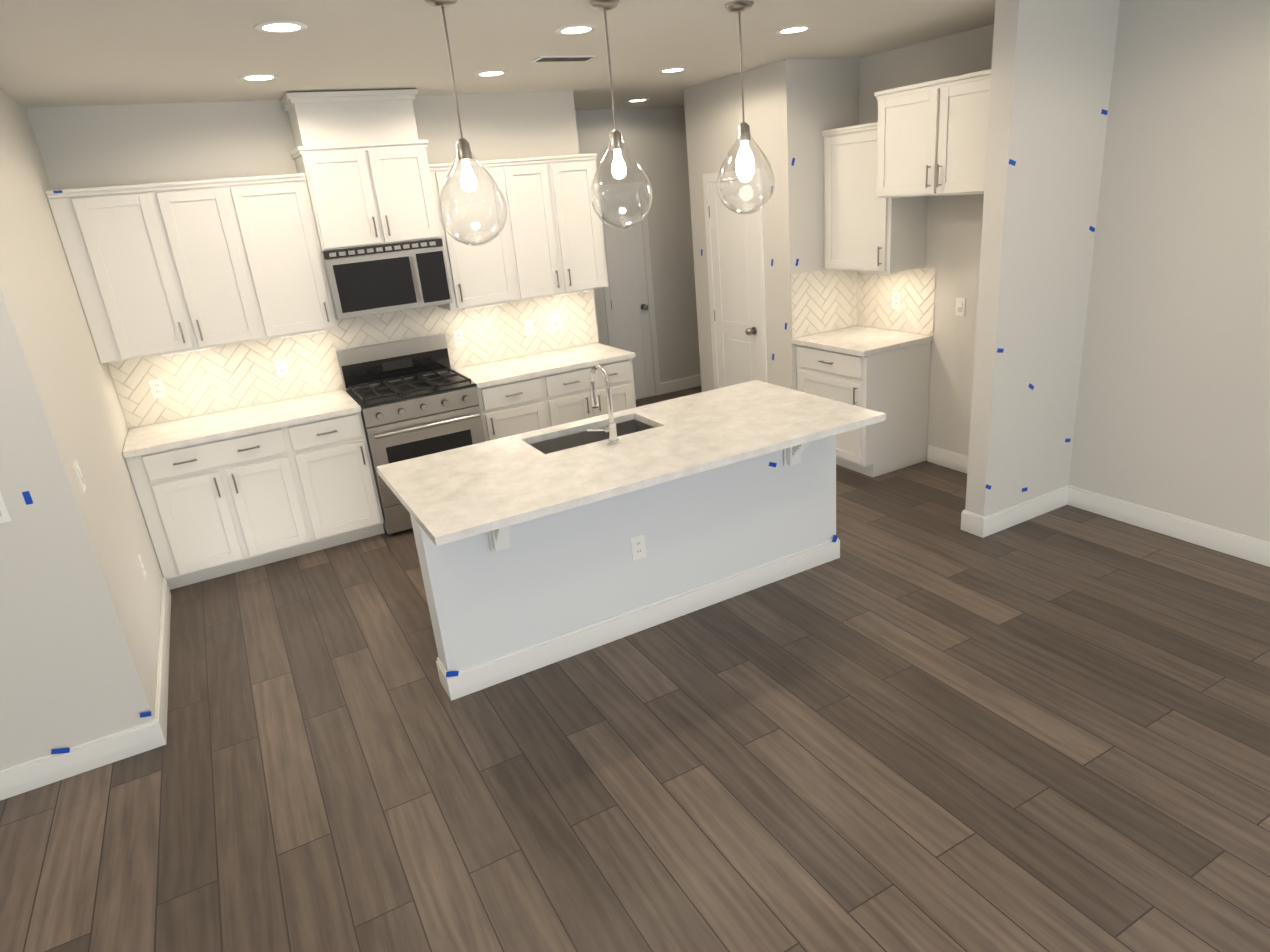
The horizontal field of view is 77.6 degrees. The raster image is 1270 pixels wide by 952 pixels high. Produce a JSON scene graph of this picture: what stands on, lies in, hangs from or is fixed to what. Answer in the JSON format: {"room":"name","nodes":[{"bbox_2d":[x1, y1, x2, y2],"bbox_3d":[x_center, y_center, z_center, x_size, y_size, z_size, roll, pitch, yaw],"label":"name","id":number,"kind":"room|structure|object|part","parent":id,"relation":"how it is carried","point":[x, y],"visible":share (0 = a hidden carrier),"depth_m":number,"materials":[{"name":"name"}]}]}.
{"room":"kitchen","nodes":[
{"label":"kitchen","id":0,"kind":"room"},
{"bbox_2d":[0,406,121,769],"bbox_3d":[-3.567,0.222,2.260,2.980,2.747,0.120,-15,22,-25],"label":"wall","id":1,"kind":"structure","parent":0,"point":[53,693],"depth_m":3.05,"materials":[{"name":"beige paint"}]},
{"bbox_2d":[0,492,11,522],"bbox_3d":[-2.386,0.135,2.833,0.210,0.118,0.008,-15,22,-25],"label":"light switch","id":2,"kind":"object","parent":1,"relation":"attached to","point":[4,515],"depth_m":2.88,"materials":[{"name":"white plastic"}]},
{"bbox_2d":[0,710,166,800],"bbox_3d":[-3.362,1.451,2.679,3.114,0.125,0.016,-15,22,-25],"label":"baseboard","id":3,"kind":"structure","parent":1,"relation":"attached to","point":[76,760],"depth_m":3.22,"materials":[{"name":"white paint"}]},
{"bbox_2d":[0,88,163,729],"bbox_3d":[-2.724,-0.421,3.813,0.120,2.747,2.247,-15,22,-25],"label":"wall","id":4,"kind":"structure","parent":0,"point":[61,408],"depth_m":3.29,"materials":[{"name":"beige paint"}]},
{"bbox_2d":[74,460,85,492],"bbox_3d":[-2.209,0.002,3.145,0.008,0.118,0.072,-15,22,-25],"label":"outlet","id":5,"kind":"object","parent":4,"relation":"attached to","point":[76,466],"depth_m":3.13,"materials":[{"name":"white plastic"}]},
{"bbox_2d":[138,553,145,578],"bbox_3d":[-2.527,0.462,4.048,0.007,0.118,0.072,-15,22,-25],"label":"outlet","id":6,"kind":"object","parent":4,"relation":"attached to","point":[139,557],"depth_m":4.03,"materials":[{"name":"white plastic"}]},
{"bbox_2d":[155,578,170,721],"bbox_3d":[-2.406,0.869,4.034,0.014,0.125,1.610,-15,22,-25],"label":"baseboard","id":7,"kind":"structure","parent":4,"relation":"attached to","point":[161,703],"depth_m":3.93,"materials":[{"name":"white paint"}]},
{"bbox_2d":[26,91,598,429],"bbox_3d":[-1.851,-1.118,5.508,3.420,2.747,0.120,-15,22,-25],"label":"wall","id":8,"kind":"structure","parent":0,"point":[79,147],"depth_m":4.79,"materials":[{"name":"beige paint"}]},
{"bbox_2d":[148,378,166,398],"bbox_3d":[-2.991,-0.548,4.947,0.072,0.118,0.007,-15,22,-25],"label":"outlet","id":9,"kind":"object","parent":8,"relation":"attached to","point":[157,387],"depth_m":4.95,"materials":[{"name":"white plastic"}]},
{"bbox_2d":[45,177,280,363],"bbox_3d":[-2.754,-1.228,4.679,0.943,0.931,0.341,-15,22,-25],"label":"upper cabinet","id":10,"kind":"object","parent":8,"relation":"attached to","point":[163,268],"depth_m":4.53,"materials":[{"name":"white paint"}]},
{"bbox_2d":[160,346,215,355],"bbox_3d":[-2.692,-0.757,4.757,0.300,0.012,0.080,-15,22,-25],"label":"under-cabinet light","id":11,"kind":"object","parent":10,"relation":"attached to","point":[214,346],"depth_m":4.72,"materials":[{"name":"white plastic"}]},
{"bbox_2d":[279,330,325,337],"bbox_3d":[-2.125,-0.911,5.034,0.280,0.012,0.080,-15,22,-25],"label":"under-cabinet light","id":12,"kind":"object","parent":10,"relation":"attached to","point":[320,330],"depth_m":5.00,"materials":[{"name":"white plastic"}]},
{"bbox_2d":[108,329,342,427],"bbox_3d":[-2.618,-0.664,5.134,1.303,0.454,0.006,-15,22,-25],"label":"backsplash","id":13,"kind":"structure","parent":8,"relation":"attached to","point":[222,378],"depth_m":5.12,"materials":[{"name":"tile"}]},
{"bbox_2d":[274,358,288,376],"bbox_3d":[-2.354,-0.721,5.259,0.072,0.118,0.007,-15,22,-25],"label":"outlet","id":14,"kind":"object","parent":8,"relation":"attached to","point":[280,364],"depth_m":5.26,"materials":[{"name":"white plastic"}]},
{"bbox_2d":[241,169,337,335],"bbox_3d":[-2.246,-1.366,4.927,0.514,0.931,0.341,-15,22,-25],"label":"upper cabinet","id":15,"kind":"object","parent":8,"relation":"attached to","point":[295,273],"depth_m":4.82,"materials":[{"name":"white paint"}]},
{"bbox_2d":[281,89,417,144],"bbox_3d":[-1.766,-2.223,4.944,0.696,0.291,0.327,-15,22,-25],"label":"soffit","id":16,"kind":"object","parent":8,"relation":"attached to","point":[368,115],"depth_m":4.79,"materials":[{"name":"white paint"}]},
{"bbox_2d":[290,137,444,250],"bbox_3d":[-1.712,-1.799,5.068,0.744,0.597,0.391,-15,22,-25],"label":"upper cabinet","id":17,"kind":"object","parent":8,"relation":"attached to","point":[362,193],"depth_m":4.90,"materials":[{"name":"white paint"}]},
{"bbox_2d":[321,239,452,319],"bbox_3d":[-1.649,-1.311,5.212,0.744,0.419,0.447,-15,22,-25],"label":"microwave","id":18,"kind":"object","parent":17,"relation":"attached to","point":[376,279],"visible":1,"depth_m":5.05,"materials":[{"name":"silver metal"}]},
{"bbox_2d":[330,305,442,388],"bbox_3d":[-1.723,-0.969,5.552,0.760,0.584,0.006,-15,22,-25],"label":"backsplash","id":19,"kind":"structure","parent":8,"relation":"attached to","point":[348,333],"depth_m":5.52,"materials":[{"name":"tile"}]},
{"bbox_2d":[453,329,464,346],"bbox_3d":[-1.289,-1.009,5.779,0.072,0.118,0.007,-15,22,-25],"label":"outlet","id":20,"kind":"object","parent":8,"relation":"attached to","point":[458,334],"depth_m":5.78,"materials":[{"name":"white plastic"}]},
{"bbox_2d":[433,159,532,310],"bbox_3d":[-1.123,-1.670,5.475,0.568,0.931,0.341,-15,22,-25],"label":"upper cabinet","id":21,"kind":"object","parent":8,"relation":"attached to","point":[496,271],"depth_m":5.36,"materials":[{"name":"white paint"}]},
{"bbox_2d":[462,303,504,309],"bbox_3d":[-1.068,-1.197,5.551,0.300,0.012,0.080,-15,22,-25],"label":"under-cabinet light","id":22,"kind":"object","parent":21,"relation":"attached to","point":[462,309],"depth_m":5.51,"materials":[{"name":"white plastic"}]},
{"bbox_2d":[439,289,597,368],"bbox_3d":[-0.851,-1.143,5.997,1.225,0.454,0.006,-15,22,-25],"label":"backsplash","id":23,"kind":"structure","parent":8,"relation":"attached to","point":[493,333],"depth_m":5.98,"materials":[{"name":"tile"}]},
{"bbox_2d":[523,318,533,334],"bbox_3d":[-0.809,-1.139,6.014,0.072,0.118,0.007,-15,22,-25],"label":"outlet","id":24,"kind":"object","parent":8,"relation":"attached to","point":[528,323],"depth_m":6.01,"materials":[{"name":"white plastic"}]},
{"bbox_2d":[551,314,561,329],"bbox_3d":[-0.608,-1.193,6.111,0.072,0.118,0.008,-15,22,-25],"label":"outlet","id":25,"kind":"object","parent":8,"relation":"attached to","point":[556,321],"depth_m":6.11,"materials":[{"name":"white plastic"}]},
{"bbox_2d":[513,153,607,297],"bbox_3d":[-0.658,-1.796,5.703,0.792,0.931,0.341,-15,22,-25],"label":"upper cabinet","id":26,"kind":"object","parent":8,"relation":"attached to","point":[565,250],"depth_m":5.59,"materials":[{"name":"white paint"}]},
{"bbox_2d":[551,290,588,296],"bbox_3d":[-0.492,-1.353,5.832,0.300,0.012,0.080,-15,22,-25],"label":"under-cabinet light","id":27,"kind":"object","parent":26,"relation":"attached to","point":[585,290],"depth_m":5.80,"materials":[{"name":"white plastic"}]},
{"bbox_2d":[0,0,995,109],"bbox_3d":[-0.145,-1.521,2.053,9.800,0.060,10.100,-15,22,-25],"label":"ceiling","id":28,"kind":"structure","parent":0,"point":[57,53],"depth_m":3.75,"materials":[{"name":"paint"}]},
{"bbox_2d":[238,74,278,80],"bbox_3d":[-1.930,-2.047,4.054,0.195,0.004,0.195,1,21,17],"label":"recessed light","id":29,"kind":"object","parent":28,"relation":"in","point":[253,77],"depth_m":4.04,"materials":[{"name":"white plastic"}]},
{"bbox_2d":[254,21,307,32],"bbox_3d":[-1.368,-1.735,3.052,0.195,0.004,0.195,1,21,17],"label":"recessed light","id":30,"kind":"object","parent":28,"relation":"in","point":[281,26],"depth_m":3.04,"materials":[{"name":"white plastic"}]},
{"bbox_2d":[424,0,506,245],"bbox_3d":[-0.661,-1.319,2.992,0.268,0.866,0.268,-15,22,-25],"label":"pendant light","id":31,"kind":"object","parent":28,"relation":"hanging from","point":[468,181],"visible":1,"depth_m":3.02,"materials":[{"name":"clear glass"}]},
{"bbox_3d":[-0.638,-1.080,3.079,0.268,0.356,0.268,-15,22,-25],"label":"lamp shade","id":32,"kind":"part","parent":31,"relation":"part of","materials":[{"name":"clear glass"}]},
{"bbox_2d":[474,70,507,76],"bbox_3d":[-0.840,-2.350,4.608,0.195,0.004,0.195,1,21,17],"label":"recessed light","id":33,"kind":"object","parent":28,"relation":"in","point":[494,72],"depth_m":4.59,"materials":[{"name":"white plastic"}]},
{"bbox_2d":[531,55,597,61],"bbox_3d":[-0.387,-2.287,4.326,0.340,0.009,0.140,-15,22,-25],"label":"ceiling vent","id":34,"kind":"object","parent":28,"relation":"in","point":[572,58],"visible":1,"depth_m":4.31,"materials":[{"name":"white plastic"}]},
{"bbox_2d":[555,25,597,34],"bbox_3d":[-0.269,-2.041,3.611,0.195,0.004,0.195,1,21,17],"label":"recessed light","id":35,"kind":"object","parent":28,"relation":"in","point":[575,29],"depth_m":3.60,"materials":[{"name":"white plastic"}]},
{"bbox_2d":[589,0,651,228],"bbox_3d":[-0.085,-1.475,3.273,0.268,0.866,0.268,-15,22,-25],"label":"pendant light","id":36,"kind":"object","parent":28,"relation":"hanging from","point":[616,145],"visible":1,"depth_m":3.30,"materials":[{"name":"clear glass"}]},
{"bbox_3d":[-0.062,-1.236,3.360,0.268,0.356,0.268,-15,22,-25],"label":"lamp shade","id":37,"kind":"part","parent":36,"relation":"part of","materials":[{"name":"clear glass"}]},
{"bbox_2d":[626,98,648,101],"bbox_3d":[0.022,-3.195,6.713,0.195,0.004,0.195,1,21,17],"label":"recessed light","id":38,"kind":"object","parent":28,"relation":"in","point":[634,100],"depth_m":6.70,"materials":[{"name":"white plastic"}]},
{"bbox_2d":[658,67,687,72],"bbox_3d":[0.247,-2.648,5.150,0.195,0.004,0.195,1,21,17],"label":"recessed light","id":39,"kind":"object","parent":28,"relation":"in","point":[669,70],"depth_m":5.13,"materials":[{"name":"white plastic"}]},
{"bbox_2d":[717,1,774,214],"bbox_3d":[0.487,-1.628,3.548,0.268,0.866,0.268,-15,22,-25],"label":"pendant light","id":40,"kind":"object","parent":28,"relation":"hanging from","point":[745,165],"visible":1,"depth_m":3.58,"materials":[{"name":"clear glass"}]},
{"bbox_3d":[0.509,-1.389,3.635,0.268,0.356,0.268,-15,22,-25],"label":"lamp shade","id":41,"kind":"part","parent":40,"relation":"part of","materials":[{"name":"clear glass"}]},
{"bbox_2d":[775,25,812,33],"bbox_3d":[0.828,-2.326,4.115,0.195,0.004,0.195,1,21,17],"label":"recessed light","id":42,"kind":"object","parent":28,"relation":"in","point":[794,29],"depth_m":4.10,"materials":[{"name":"white plastic"}]},
{"bbox_2d":[0,386,1269,951],"bbox_3d":[0.100,1.107,3.007,9.800,0.060,10.100,-15,22,-25],"label":"floor","id":43,"kind":"structure","parent":0,"point":[914,716],"depth_m":2.94,"materials":[{"name":"brown wood"}]},
{"bbox_2d":[125,424,328,589],"bbox_3d":[-2.575,0.120,5.035,0.919,0.878,0.616,-15,22,-25],"label":"base cabinet","id":44,"kind":"object","parent":43,"relation":"on","point":[218,508],"depth_m":4.77,"materials":[{"name":"white paint"}]},
{"bbox_2d":[301,412,384,547],"bbox_3d":[-2.073,-0.016,5.280,0.533,0.878,0.616,-15,22,-25],"label":"base cabinet","id":45,"kind":"object","parent":43,"relation":"on","point":[337,447],"depth_m":5.05,"materials":[{"name":"white paint"}]},
{"bbox_2d":[122,389,360,457],"bbox_3d":[-2.443,-0.351,4.952,1.302,0.035,0.637,-15,22,-25],"label":"countertop","id":46,"kind":"structure","parent":45,"relation":"on","point":[153,438],"depth_m":4.86,"materials":[{"name":"stone"}]},
{"bbox_2d":[336,333,484,534],"bbox_3d":[-1.496,-0.299,5.459,0.748,1.185,0.705,-15,22,-25],"label":"range","id":47,"kind":"object","parent":43,"relation":"on","point":[415,397],"visible":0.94,"depth_m":5.25,"materials":[{"name":"silver metal"}]},
{"bbox_2d":[477,358,635,441],"bbox_3d":[-0.642,-0.397,5.961,1.204,0.878,0.650,-15,22,-25],"label":"base cabinet","id":48,"kind":"object","parent":43,"relation":"on","point":[526,405],"visible":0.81,"depth_m":5.60,"materials":[{"name":"white paint"}]},
{"bbox_2d":[452,343,634,388],"bbox_3d":[-0.681,-0.828,5.813,1.215,0.035,0.637,-15,22,-25],"label":"countertop","id":49,"kind":"structure","parent":48,"relation":"on","point":[523,367],"depth_m":5.72,"materials":[{"name":"stone"}]},
{"bbox_2d":[410,435,839,700],"bbox_3d":[0.004,0.250,4.034,2.247,0.864,0.842,-15,22,-25],"label":"island base","id":50,"kind":"object","parent":43,"relation":"on","point":[511,601],"visible":0.56,"depth_m":3.74,"materials":[{"name":"paint"}]},
{"bbox_2d":[377,380,885,545],"bbox_3d":[-0.004,-0.159,3.838,2.257,0.035,1.050,-15,22,-25],"label":"countertop","id":51,"kind":"structure","parent":50,"relation":"on","point":[449,496],"depth_m":3.64,"materials":[{"name":"white stone"}]},
{"bbox_2d":[529,419,654,453],"bbox_3d":[-0.202,-0.093,4.061,0.684,0.204,0.344,-15,22,-25],"label":"undermount sink basin","id":52,"kind":"object","parent":51,"relation":"in","point":[575,440],"depth_m":4.18,"materials":[{"name":"silver metal"}]},
{"bbox_2d":[586,364,619,443],"bbox_3d":[-0.205,-0.345,3.803,0.166,0.372,0.220,-15,22,-25],"label":"pull-down faucet","id":53,"kind":"object","parent":51,"relation":"on","point":[611,429],"visible":1,"depth_m":3.78,"materials":[{"name":"silver metal"}]},
{"bbox_2d":[630,534,646,560],"bbox_3d":[0.017,0.340,3.759,0.075,0.122,0.007,-15,22,-25],"label":"outlet","id":54,"kind":"object","parent":50,"relation":"attached to","point":[638,542],"depth_m":3.76,"materials":[{"name":"white plastic"}]},
{"bbox_2d":[796,341,930,476],"bbox_3d":[1.631,-0.540,5.770,0.650,0.878,0.717,-15,22,-25],"label":"base cabinet","id":55,"kind":"object","parent":43,"relation":"on","point":[893,385],"visible":0.81,"depth_m":5.49,"materials":[{"name":"white paint"}]},
{"bbox_2d":[792,325,932,356],"bbox_3d":[1.601,-0.968,5.611,0.637,0.035,0.732,-15,22,-25],"label":"countertop","id":56,"kind":"structure","parent":55,"relation":"on","point":[862,341],"depth_m":5.51,"materials":[{"name":"stone"}]},
{"bbox_2d":[575,106,700,399],"bbox_3d":[-0.152,-2.084,7.733,4.700,2.747,0.120,-15,22,-25],"label":"wall","id":57,"kind":"structure","parent":0,"point":[654,141],"depth_m":7.75,"materials":[{"name":"beige paint"}]},
{"bbox_2d":[598,181,660,398],"bbox_3d":[-0.038,-1.764,7.770,0.544,2.102,0.094,-15,22,-25],"label":"door","id":58,"kind":"structure","parent":57,"relation":"attached to","point":[629,308],"depth_m":7.77,"materials":[{"name":"white paint"}]},
{"bbox_2d":[660,374,700,394],"bbox_3d":[1.103,-1.140,8.664,1.920,0.125,0.014,-15,22,-25],"label":"baseboard","id":59,"kind":"structure","parent":57,"relation":"attached to","point":[695,380],"depth_m":8.35,"materials":[{"name":"white paint"}]},
{"bbox_2d":[683,63,781,391],"bbox_3d":[0.827,-1.629,6.227,0.120,2.747,1.140,-15,22,-25],"label":"wall","id":60,"kind":"structure","parent":0,"point":[713,114],"depth_m":5.92,"materials":[{"name":"beige paint"}]},
{"bbox_2d":[703,168,767,388],"bbox_3d":[0.774,-1.295,6.270,0.094,2.102,0.734,-15,22,-25],"label":"door","id":61,"kind":"structure","parent":60,"relation":"attached to","point":[735,256],"depth_m":6.19,"materials":[{"name":"white paint"}]},
{"bbox_2d":[774,58,858,389],"bbox_3d":[1.355,-1.527,5.809,0.638,2.747,0.120,-15,22,-25],"label":"wall","id":62,"kind":"structure","parent":0,"point":[814,98],"depth_m":5.45,"materials":[{"name":"beige paint"}]},
{"bbox_2d":[791,269,857,337],"bbox_3d":[1.406,-1.294,5.835,0.634,0.454,0.006,-15,22,-25],"label":"tile backsplash","id":63,"kind":"structure","parent":62,"relation":"attached to","point":[825,300],"depth_m":5.82,"materials":[{"name":"tile"}]},
{"bbox_2d":[965,0,1119,516],"bbox_3d":[2.170,-1.044,4.272,0.755,2.747,0.126,-15,22,-25],"label":"wall","id":64,"kind":"structure","parent":0,"point":[1051,72],"depth_m":4.11,"materials":[{"name":"beige paint"}]},
{"bbox_2d":[22,109,1107,753],"bbox_3d":[-0.345,-0.842,4.204,5.289,2.643,3.587,-15,22,-25],"label":"tape","id":65,"kind":"object","parent":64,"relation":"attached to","point":[30,501],"visible":0.94,"depth_m":3.87,"materials":[{"name":"blue"}]},
{"bbox_2d":[961,510,975,533],"bbox_3d":[2.236,0.170,4.767,0.746,0.125,0.016,-15,22,-25],"label":"baseboard","id":66,"kind":"structure","parent":64,"relation":"attached to","point":[968,519],"depth_m":4.57,"materials":[{"name":"white paint"}]},
{"bbox_2d":[976,485,1071,537],"bbox_3d":[2.302,0.206,4.652,0.746,0.125,0.016,-15,22,-25],"label":"baseboard","id":67,"kind":"structure","parent":64,"relation":"attached to","point":[1008,517],"depth_m":4.63,"materials":[{"name":"white paint"}]},
{"bbox_2d":[858,0,1269,541],"bbox_3d":[3.466,-0.653,2.862,0.120,2.747,7.540,-15,22,-25],"label":"wall","id":68,"kind":"structure","parent":0,"point":[1173,410],"depth_m":4.03,"materials":[{"name":"beige paint"}]},
{"bbox_2d":[857,267,935,335],"bbox_3d":[1.856,-1.274,5.663,0.006,0.454,0.733,-15,22,-25],"label":"tile backsplash","id":69,"kind":"structure","parent":68,"relation":"attached to","point":[915,288],"depth_m":5.62,"materials":[{"name":"tile"}]},
{"bbox_2d":[892,292,900,309],"bbox_3d":[1.866,-1.252,5.638,0.007,0.118,0.072,-15,22,-25],"label":"outlet","id":70,"kind":"object","parent":68,"relation":"attached to","point":[896,296],"depth_m":5.64,"materials":[{"name":"white plastic"}]},
{"bbox_2d":[821,69,990,272],"bbox_3d":[1.775,-1.826,4.929,0.509,1.090,1.597,-15,22,-25],"label":"upper cabinet","id":71,"kind":"object","parent":68,"relation":"attached to","point":[900,160],"visible":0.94,"depth_m":4.84,"materials":[{"name":"white paint"}]},
{"bbox_2d":[860,271,898,273],"bbox_3d":[1.667,-1.392,5.385,0.080,0.012,0.280,-15,22,-25],"label":"under-cabinet light","id":72,"kind":"object","parent":71,"relation":"attached to","point":[860,271],"depth_m":5.34,"materials":[{"name":"white plastic"}]},
{"bbox_2d":[928,445,967,473],"bbox_3d":[2.352,-0.043,5.323,0.014,0.125,0.942,-15,22,-25],"label":"baseboard","id":73,"kind":"structure","parent":68,"relation":"attached to","point":[939,456],"depth_m":5.56,"materials":[{"name":"white paint"}]},
{"bbox_2d":[955,297,965,315],"bbox_3d":[2.135,-1.111,5.180,0.008,0.118,0.072,-15,22,-25],"label":"outlet","id":74,"kind":"object","parent":68,"relation":"attached to","point":[960,302],"depth_m":5.18,"materials":[{"name":"white plastic"}]},
{"bbox_2d":[1068,486,1269,566],"bbox_3d":[3.961,0.828,2.513,0.014,0.125,5.512,-15,22,-25],"label":"baseboard","id":75,"kind":"structure","parent":68,"relation":"attached to","point":[1255,550],"depth_m":4.29,"materials":[{"name":"white paint"}]}
]}

